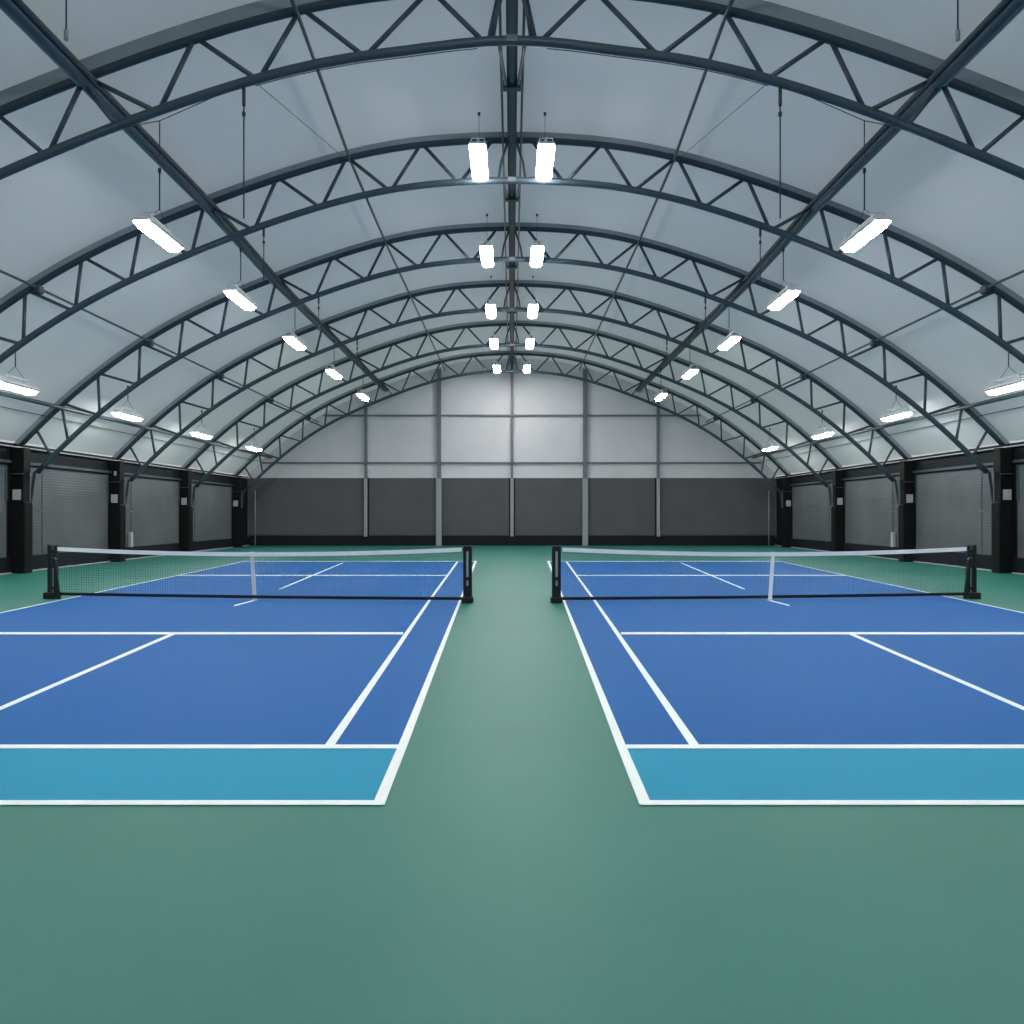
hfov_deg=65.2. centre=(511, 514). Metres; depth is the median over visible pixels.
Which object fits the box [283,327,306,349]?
light
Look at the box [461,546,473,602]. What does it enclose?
net post
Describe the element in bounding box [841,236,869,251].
diffuser
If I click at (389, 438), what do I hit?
wall
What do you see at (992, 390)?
diffuser
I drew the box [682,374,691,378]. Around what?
diffuser
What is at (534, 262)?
diffuser
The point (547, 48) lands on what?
truss chord
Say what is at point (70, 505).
shutter
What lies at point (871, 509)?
shutter
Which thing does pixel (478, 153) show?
diffuser
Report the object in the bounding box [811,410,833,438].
light
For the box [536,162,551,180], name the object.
diffuser
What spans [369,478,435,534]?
wall panel
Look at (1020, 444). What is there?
trim
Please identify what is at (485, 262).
diffuser
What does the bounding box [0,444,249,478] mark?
trim
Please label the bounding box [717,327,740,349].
light
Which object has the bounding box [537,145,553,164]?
diffuser
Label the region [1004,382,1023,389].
diffuser
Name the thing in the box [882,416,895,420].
diffuser
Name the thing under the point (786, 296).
diffuser
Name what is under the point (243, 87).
rope
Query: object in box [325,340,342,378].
light
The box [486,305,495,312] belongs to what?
diffuser
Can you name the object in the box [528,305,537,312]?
diffuser
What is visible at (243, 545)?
trim
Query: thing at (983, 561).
baseboard
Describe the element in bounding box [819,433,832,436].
diffuser
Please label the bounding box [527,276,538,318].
light
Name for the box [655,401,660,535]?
wall post
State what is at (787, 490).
steel column
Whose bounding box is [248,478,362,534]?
wall panel
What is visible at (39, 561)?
baseboard
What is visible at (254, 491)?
pipe
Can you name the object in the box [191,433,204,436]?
diffuser
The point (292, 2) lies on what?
thin purlin
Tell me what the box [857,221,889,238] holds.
diffuser
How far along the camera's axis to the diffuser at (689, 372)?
30.27 m
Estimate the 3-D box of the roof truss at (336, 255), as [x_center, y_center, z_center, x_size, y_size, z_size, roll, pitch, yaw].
[0.000,-4.420,23.461,29.242,8.280,0.222,0,0,0]
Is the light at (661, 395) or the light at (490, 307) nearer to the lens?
the light at (490, 307)
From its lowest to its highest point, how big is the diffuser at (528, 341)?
0.105 m
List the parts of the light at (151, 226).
hanger frame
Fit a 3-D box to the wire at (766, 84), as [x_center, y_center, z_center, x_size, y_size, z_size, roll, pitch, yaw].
[3.859,-7.377,15.300,0.011,1.024,5.324,0,0,-5]
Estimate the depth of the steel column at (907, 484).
28.72 m
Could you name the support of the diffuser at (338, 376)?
attached to the light at (333, 372)
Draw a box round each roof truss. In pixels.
[0,0,1023,179]
[0,132,1023,363]
[14,222,1009,502]
[113,280,910,506]
[182,320,841,506]
[233,351,790,506]
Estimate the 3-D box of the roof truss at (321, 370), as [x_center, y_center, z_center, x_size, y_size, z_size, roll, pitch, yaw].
[0.000,-4.420,35.311,29.242,8.280,0.222,0,0,0]
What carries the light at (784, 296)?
hanging from the purlin at (1005, 11)
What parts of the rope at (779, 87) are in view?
hook rod, cord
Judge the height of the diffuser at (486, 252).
0.105 m
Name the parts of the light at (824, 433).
hanger frame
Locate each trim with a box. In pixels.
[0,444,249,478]
[0,545,248,574]
[774,444,1023,478]
[775,545,1023,574]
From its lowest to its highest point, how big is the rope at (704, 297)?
1.000 m
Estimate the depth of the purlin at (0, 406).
26.84 m
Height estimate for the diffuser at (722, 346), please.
0.105 m
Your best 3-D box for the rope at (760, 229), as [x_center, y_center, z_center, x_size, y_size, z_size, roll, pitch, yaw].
[5.570,-5.838,17.950,0.055,1.200,0.055,0,0,0]
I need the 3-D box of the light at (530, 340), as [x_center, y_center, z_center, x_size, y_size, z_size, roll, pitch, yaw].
[0.775,-7.939,34.500,0.363,1.288,1.647,0,0,0]
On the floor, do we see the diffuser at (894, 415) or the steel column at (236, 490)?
the steel column at (236, 490)
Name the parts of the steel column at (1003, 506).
head casing, plate, notice plate, guide rail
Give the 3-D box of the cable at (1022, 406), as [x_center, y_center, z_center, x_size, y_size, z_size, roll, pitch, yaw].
[13.680,-2.884,17.450,0.024,0.028,52.900,0,0,0]
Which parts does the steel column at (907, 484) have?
bracket plate, head casing, plate, notice plate, guide rail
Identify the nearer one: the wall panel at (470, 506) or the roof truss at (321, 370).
the roof truss at (321, 370)
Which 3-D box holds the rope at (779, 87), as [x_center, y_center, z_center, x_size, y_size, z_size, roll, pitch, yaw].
[4.240,-5.730,12.650,0.055,2.100,0.055,0,0,0]
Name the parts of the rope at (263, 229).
cord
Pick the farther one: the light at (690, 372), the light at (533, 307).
the light at (690, 372)
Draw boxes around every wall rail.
[263,462,760,463]
[323,415,700,415]
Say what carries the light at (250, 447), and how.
hanging from the ceiling
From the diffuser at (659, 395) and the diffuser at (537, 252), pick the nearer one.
the diffuser at (537, 252)
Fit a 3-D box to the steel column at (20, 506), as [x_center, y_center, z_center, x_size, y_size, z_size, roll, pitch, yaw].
[-14.265,-0.115,23.120,0.470,3.630,0.640,0,0,0]
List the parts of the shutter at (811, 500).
head rail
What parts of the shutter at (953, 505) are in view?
head rail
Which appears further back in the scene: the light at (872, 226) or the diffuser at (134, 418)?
the diffuser at (134, 418)
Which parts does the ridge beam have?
rod, rod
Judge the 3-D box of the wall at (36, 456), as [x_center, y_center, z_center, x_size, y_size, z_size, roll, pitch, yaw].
[-14.650,-0.185,17.450,0.300,3.770,53.500,0,0,0]
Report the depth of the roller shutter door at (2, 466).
22.70 m
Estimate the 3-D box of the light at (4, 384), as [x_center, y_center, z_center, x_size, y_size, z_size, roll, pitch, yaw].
[-12.300,-3.601,19.813,0.337,1.071,1.516,0,0,0]
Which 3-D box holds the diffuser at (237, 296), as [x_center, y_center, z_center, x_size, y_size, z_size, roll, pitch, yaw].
[-6.850,-5.388,19.819,0.307,0.105,0.723,0,0,0]
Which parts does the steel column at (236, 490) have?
head casing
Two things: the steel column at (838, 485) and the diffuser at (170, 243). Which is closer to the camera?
the diffuser at (170, 243)
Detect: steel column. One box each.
[5,448,32,572]
[107,461,125,561]
[178,470,192,551]
[231,477,242,546]
[781,477,792,546]
[831,470,845,551]
[898,461,916,561]
[991,448,1018,572]
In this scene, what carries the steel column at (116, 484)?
on the floor
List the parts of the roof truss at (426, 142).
web post, splice plate, web post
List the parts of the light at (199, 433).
hanger frame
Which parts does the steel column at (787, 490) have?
head casing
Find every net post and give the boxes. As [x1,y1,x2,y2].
[43,545,60,598]
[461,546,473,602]
[550,546,562,602]
[963,545,980,598]
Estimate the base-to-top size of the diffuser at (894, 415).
0.105 m
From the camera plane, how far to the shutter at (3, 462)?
22.70 m
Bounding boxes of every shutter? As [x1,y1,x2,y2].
[0,459,10,557]
[31,462,110,554]
[124,472,181,546]
[192,480,233,541]
[790,480,831,541]
[842,472,899,546]
[913,462,992,554]
[1013,459,1023,557]
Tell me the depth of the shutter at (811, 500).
38.50 m
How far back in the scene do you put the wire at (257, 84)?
14.77 m
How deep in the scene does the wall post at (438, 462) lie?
43.69 m
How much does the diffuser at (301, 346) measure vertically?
0.105 m
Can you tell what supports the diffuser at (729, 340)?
attached to the light at (729, 340)
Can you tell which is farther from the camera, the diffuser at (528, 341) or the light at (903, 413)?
the diffuser at (528, 341)
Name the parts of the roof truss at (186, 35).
web post, splice plate, roof rail, web post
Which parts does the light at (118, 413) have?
hanger frame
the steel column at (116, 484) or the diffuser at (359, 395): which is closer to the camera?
the steel column at (116, 484)
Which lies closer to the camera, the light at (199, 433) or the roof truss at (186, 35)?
the roof truss at (186, 35)
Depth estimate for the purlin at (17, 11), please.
14.40 m
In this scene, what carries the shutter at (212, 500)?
attached to the wall at (36, 456)
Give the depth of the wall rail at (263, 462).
43.80 m
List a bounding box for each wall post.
[363,401,368,535]
[435,369,441,545]
[509,365,514,535]
[582,369,588,545]
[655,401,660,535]
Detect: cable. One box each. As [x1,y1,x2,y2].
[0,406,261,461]
[64,0,68,41]
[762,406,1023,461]
[955,0,959,41]
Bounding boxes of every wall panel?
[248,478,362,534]
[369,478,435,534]
[442,478,508,534]
[515,478,581,534]
[588,478,654,534]
[661,478,775,534]
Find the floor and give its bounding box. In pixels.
[0,546,1023,1023]
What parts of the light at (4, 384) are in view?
hanger frame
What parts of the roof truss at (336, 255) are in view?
web post, web post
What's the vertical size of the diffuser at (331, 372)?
0.105 m
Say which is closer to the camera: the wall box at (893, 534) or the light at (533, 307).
the light at (533, 307)
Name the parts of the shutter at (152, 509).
head rail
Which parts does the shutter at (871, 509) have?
head rail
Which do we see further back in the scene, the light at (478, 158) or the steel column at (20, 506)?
the steel column at (20, 506)
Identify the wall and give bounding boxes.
[0,441,247,556]
[247,359,776,477]
[776,441,1023,556]
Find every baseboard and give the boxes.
[0,537,247,572]
[248,535,775,545]
[776,537,1023,572]
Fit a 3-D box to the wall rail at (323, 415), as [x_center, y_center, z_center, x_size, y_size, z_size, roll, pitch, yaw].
[0.000,-5.430,43.850,20.642,0.090,0.100,0,0,0]
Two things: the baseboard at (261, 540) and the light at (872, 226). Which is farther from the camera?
the baseboard at (261, 540)
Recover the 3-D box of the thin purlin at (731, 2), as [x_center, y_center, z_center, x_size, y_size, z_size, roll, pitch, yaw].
[3.524,-7.911,17.450,0.257,0.106,52.901,0,0,1]
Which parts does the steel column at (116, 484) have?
guide rail, plate, notice plate, head casing, bracket plate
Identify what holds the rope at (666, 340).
hanging from the roof truss at (121, 452)
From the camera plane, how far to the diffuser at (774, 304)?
20.52 m
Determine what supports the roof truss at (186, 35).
attached to the wall at (36, 456)
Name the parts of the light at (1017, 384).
hanger frame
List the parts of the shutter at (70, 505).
head rail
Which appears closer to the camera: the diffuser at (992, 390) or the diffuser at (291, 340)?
the diffuser at (992, 390)
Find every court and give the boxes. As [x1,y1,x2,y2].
[0,561,476,804]
[547,561,1023,804]
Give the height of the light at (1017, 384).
1.071 m
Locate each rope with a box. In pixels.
[242,86,245,218]
[262,228,264,280]
[318,297,319,330]
[356,340,357,366]
[666,340,667,366]
[704,297,705,330]
[759,228,761,280]
[778,86,781,218]
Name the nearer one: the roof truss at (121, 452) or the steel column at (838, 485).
the roof truss at (121, 452)
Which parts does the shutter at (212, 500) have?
head rail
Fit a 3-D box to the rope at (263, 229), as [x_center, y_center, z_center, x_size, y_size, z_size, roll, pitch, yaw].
[-5.570,-5.838,17.950,0.055,1.200,0.055,0,0,0]
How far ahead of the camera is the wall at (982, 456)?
28.12 m
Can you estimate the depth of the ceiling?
18.75 m
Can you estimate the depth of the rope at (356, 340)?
29.25 m
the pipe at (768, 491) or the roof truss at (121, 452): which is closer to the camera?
the roof truss at (121, 452)
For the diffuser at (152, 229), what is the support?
attached to the light at (151, 226)
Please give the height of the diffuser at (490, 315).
0.105 m
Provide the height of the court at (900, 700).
0.008 m
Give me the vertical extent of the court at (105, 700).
0.008 m
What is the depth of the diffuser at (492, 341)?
33.93 m
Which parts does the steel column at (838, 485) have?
head casing, notice plate, guide rail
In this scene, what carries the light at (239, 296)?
hanging from the purlin at (17, 11)
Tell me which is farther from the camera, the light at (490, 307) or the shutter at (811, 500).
the shutter at (811, 500)
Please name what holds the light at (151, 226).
hanging from the purlin at (17, 11)
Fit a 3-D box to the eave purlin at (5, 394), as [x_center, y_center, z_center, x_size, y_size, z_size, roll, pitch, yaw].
[-13.200,-3.081,17.450,0.118,0.218,52.900,0,0,0]
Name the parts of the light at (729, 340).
hanger frame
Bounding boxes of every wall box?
[128,532,132,546]
[891,532,895,546]
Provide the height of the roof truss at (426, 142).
8.280 m
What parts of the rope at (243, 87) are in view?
hook rod, cord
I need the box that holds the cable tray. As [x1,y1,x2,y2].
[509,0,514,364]
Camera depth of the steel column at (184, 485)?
34.81 m
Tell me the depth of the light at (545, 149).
16.71 m
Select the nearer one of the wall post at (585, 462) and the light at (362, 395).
the light at (362, 395)
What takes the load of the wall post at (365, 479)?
attached to the wall at (389, 438)
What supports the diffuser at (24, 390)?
attached to the light at (4, 384)
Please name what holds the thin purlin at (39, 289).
attached to the roof truss at (426, 142)
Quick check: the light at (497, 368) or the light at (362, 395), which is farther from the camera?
the light at (497, 368)
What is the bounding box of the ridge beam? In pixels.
[492,0,531,369]
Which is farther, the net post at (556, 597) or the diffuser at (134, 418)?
the diffuser at (134, 418)
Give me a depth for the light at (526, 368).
40.16 m
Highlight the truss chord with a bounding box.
[118,48,476,155]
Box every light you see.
[0,352,39,394]
[111,385,143,420]
[132,168,184,251]
[190,410,212,438]
[223,248,256,309]
[245,428,262,450]
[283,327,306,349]
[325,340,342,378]
[356,368,369,400]
[468,112,488,180]
[479,214,493,266]
[485,276,496,318]
[489,334,498,348]
[493,362,500,372]
[523,362,530,372]
[525,334,534,348]
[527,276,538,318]
[530,214,544,266]
[535,112,555,180]
[654,368,667,400]
[681,340,698,378]
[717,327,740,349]
[761,428,778,450]
[767,248,800,309]
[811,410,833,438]
[839,168,891,251]
[880,385,912,420]
[984,352,1023,394]
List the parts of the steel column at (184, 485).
guide rail, notice plate, head casing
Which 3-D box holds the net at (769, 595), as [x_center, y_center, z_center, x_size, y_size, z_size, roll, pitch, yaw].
[5.086,1.165,15.826,8.260,1.054,0.089,0,0,-5]
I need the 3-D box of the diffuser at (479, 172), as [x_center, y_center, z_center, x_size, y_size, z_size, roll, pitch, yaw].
[-0.700,-7.447,17.402,0.323,0.105,0.764,0,0,0]
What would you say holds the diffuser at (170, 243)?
attached to the light at (151, 226)
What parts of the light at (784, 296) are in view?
hanger frame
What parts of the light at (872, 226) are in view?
hanger frame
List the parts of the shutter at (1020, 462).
head rail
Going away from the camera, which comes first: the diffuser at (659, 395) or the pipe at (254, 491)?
the diffuser at (659, 395)
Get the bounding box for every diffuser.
[0,382,19,389]
[13,387,37,394]
[112,413,131,418]
[128,416,141,420]
[134,221,166,238]
[154,236,182,251]
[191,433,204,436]
[224,291,245,302]
[236,300,255,309]
[284,337,298,344]
[292,343,304,349]
[326,370,337,375]
[332,374,341,378]
[357,394,365,397]
[470,145,486,164]
[472,162,487,180]
[480,246,492,258]
[481,257,492,266]
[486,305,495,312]
[487,311,495,318]
[490,339,497,344]
[526,339,533,344]
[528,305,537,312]
[528,311,536,318]
[531,246,543,258]
[531,257,542,266]
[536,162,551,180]
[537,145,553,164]
[658,394,666,397]
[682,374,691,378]
[686,370,697,375]
[719,343,731,349]
[725,337,739,344]
[768,300,787,309]
[778,291,799,302]
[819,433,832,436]
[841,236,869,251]
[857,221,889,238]
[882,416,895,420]
[892,413,911,418]
[986,387,1010,394]
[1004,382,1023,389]
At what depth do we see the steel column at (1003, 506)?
23.07 m
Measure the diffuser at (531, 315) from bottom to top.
0.105 m
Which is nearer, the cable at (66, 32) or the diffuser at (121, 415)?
the cable at (66, 32)
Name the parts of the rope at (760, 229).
cord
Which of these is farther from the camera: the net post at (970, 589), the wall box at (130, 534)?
the wall box at (130, 534)
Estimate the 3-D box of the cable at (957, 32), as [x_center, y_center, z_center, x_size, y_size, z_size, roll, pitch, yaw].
[6.130,-6.974,11.000,0.055,0.909,0.055,0,0,0]
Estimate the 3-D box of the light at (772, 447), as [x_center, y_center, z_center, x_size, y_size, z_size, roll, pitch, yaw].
[12.300,-3.601,38.162,0.337,1.071,1.516,0,0,0]
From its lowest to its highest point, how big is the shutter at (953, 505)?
2.790 m
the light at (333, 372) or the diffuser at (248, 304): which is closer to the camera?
the diffuser at (248, 304)
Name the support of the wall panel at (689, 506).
attached to the wall at (389, 438)
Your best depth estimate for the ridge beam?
17.49 m
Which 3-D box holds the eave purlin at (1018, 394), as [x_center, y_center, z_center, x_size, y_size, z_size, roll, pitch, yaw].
[13.200,-3.081,17.450,0.118,0.218,52.900,0,0,0]
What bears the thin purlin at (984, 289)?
attached to the roof truss at (426, 142)
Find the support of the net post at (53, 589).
on the floor
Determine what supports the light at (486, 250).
hanging from the ceiling
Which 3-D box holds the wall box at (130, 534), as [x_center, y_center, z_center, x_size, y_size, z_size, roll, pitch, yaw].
[-14.385,0.945,30.185,0.130,0.570,0.150,0,0,0]
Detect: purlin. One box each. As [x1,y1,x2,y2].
[0,0,387,391]
[0,270,318,422]
[0,391,272,458]
[290,0,444,370]
[579,0,733,370]
[636,0,1023,391]
[705,270,1023,422]
[751,391,1023,458]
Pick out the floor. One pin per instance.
(511, 869)
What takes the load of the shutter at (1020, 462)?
attached to the wall at (982, 456)
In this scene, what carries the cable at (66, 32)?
hanging from the ceiling
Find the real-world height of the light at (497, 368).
1.278 m
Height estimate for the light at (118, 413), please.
1.071 m
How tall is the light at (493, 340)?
1.288 m
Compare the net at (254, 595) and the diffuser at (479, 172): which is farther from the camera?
the diffuser at (479, 172)
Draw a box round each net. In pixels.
[57,547,461,599]
[562,547,966,599]
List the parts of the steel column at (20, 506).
guide rail, notice plate, plate, head casing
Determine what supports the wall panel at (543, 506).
attached to the wall at (389, 438)
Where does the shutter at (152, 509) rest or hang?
attached to the wall at (36, 456)
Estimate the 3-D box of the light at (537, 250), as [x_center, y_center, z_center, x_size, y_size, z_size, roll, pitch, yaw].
[0.710,-7.919,22.750,0.363,1.328,1.647,0,0,0]
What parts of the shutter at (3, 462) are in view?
head rail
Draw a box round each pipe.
[254,491,255,545]
[768,491,769,545]
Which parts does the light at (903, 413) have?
hanger frame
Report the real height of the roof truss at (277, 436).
8.280 m
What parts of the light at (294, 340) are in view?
hanger frame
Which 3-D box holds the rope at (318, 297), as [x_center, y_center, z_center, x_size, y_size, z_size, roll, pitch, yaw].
[-5.680,-5.898,23.500,0.055,1.000,0.055,0,0,0]
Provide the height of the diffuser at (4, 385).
0.105 m
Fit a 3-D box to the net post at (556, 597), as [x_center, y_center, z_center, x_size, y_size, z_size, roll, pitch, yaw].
[0.857,1.153,15.450,0.230,1.095,0.260,0,0,0]
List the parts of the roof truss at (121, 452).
web post, web post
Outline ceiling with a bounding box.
[0,0,1023,475]
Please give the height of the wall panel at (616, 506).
3.151 m
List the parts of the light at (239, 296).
hanger frame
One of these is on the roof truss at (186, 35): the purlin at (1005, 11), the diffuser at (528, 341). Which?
the purlin at (1005, 11)
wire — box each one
[257,84,348,161]
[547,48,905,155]
[674,84,766,162]
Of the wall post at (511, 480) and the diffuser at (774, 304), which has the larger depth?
the wall post at (511, 480)

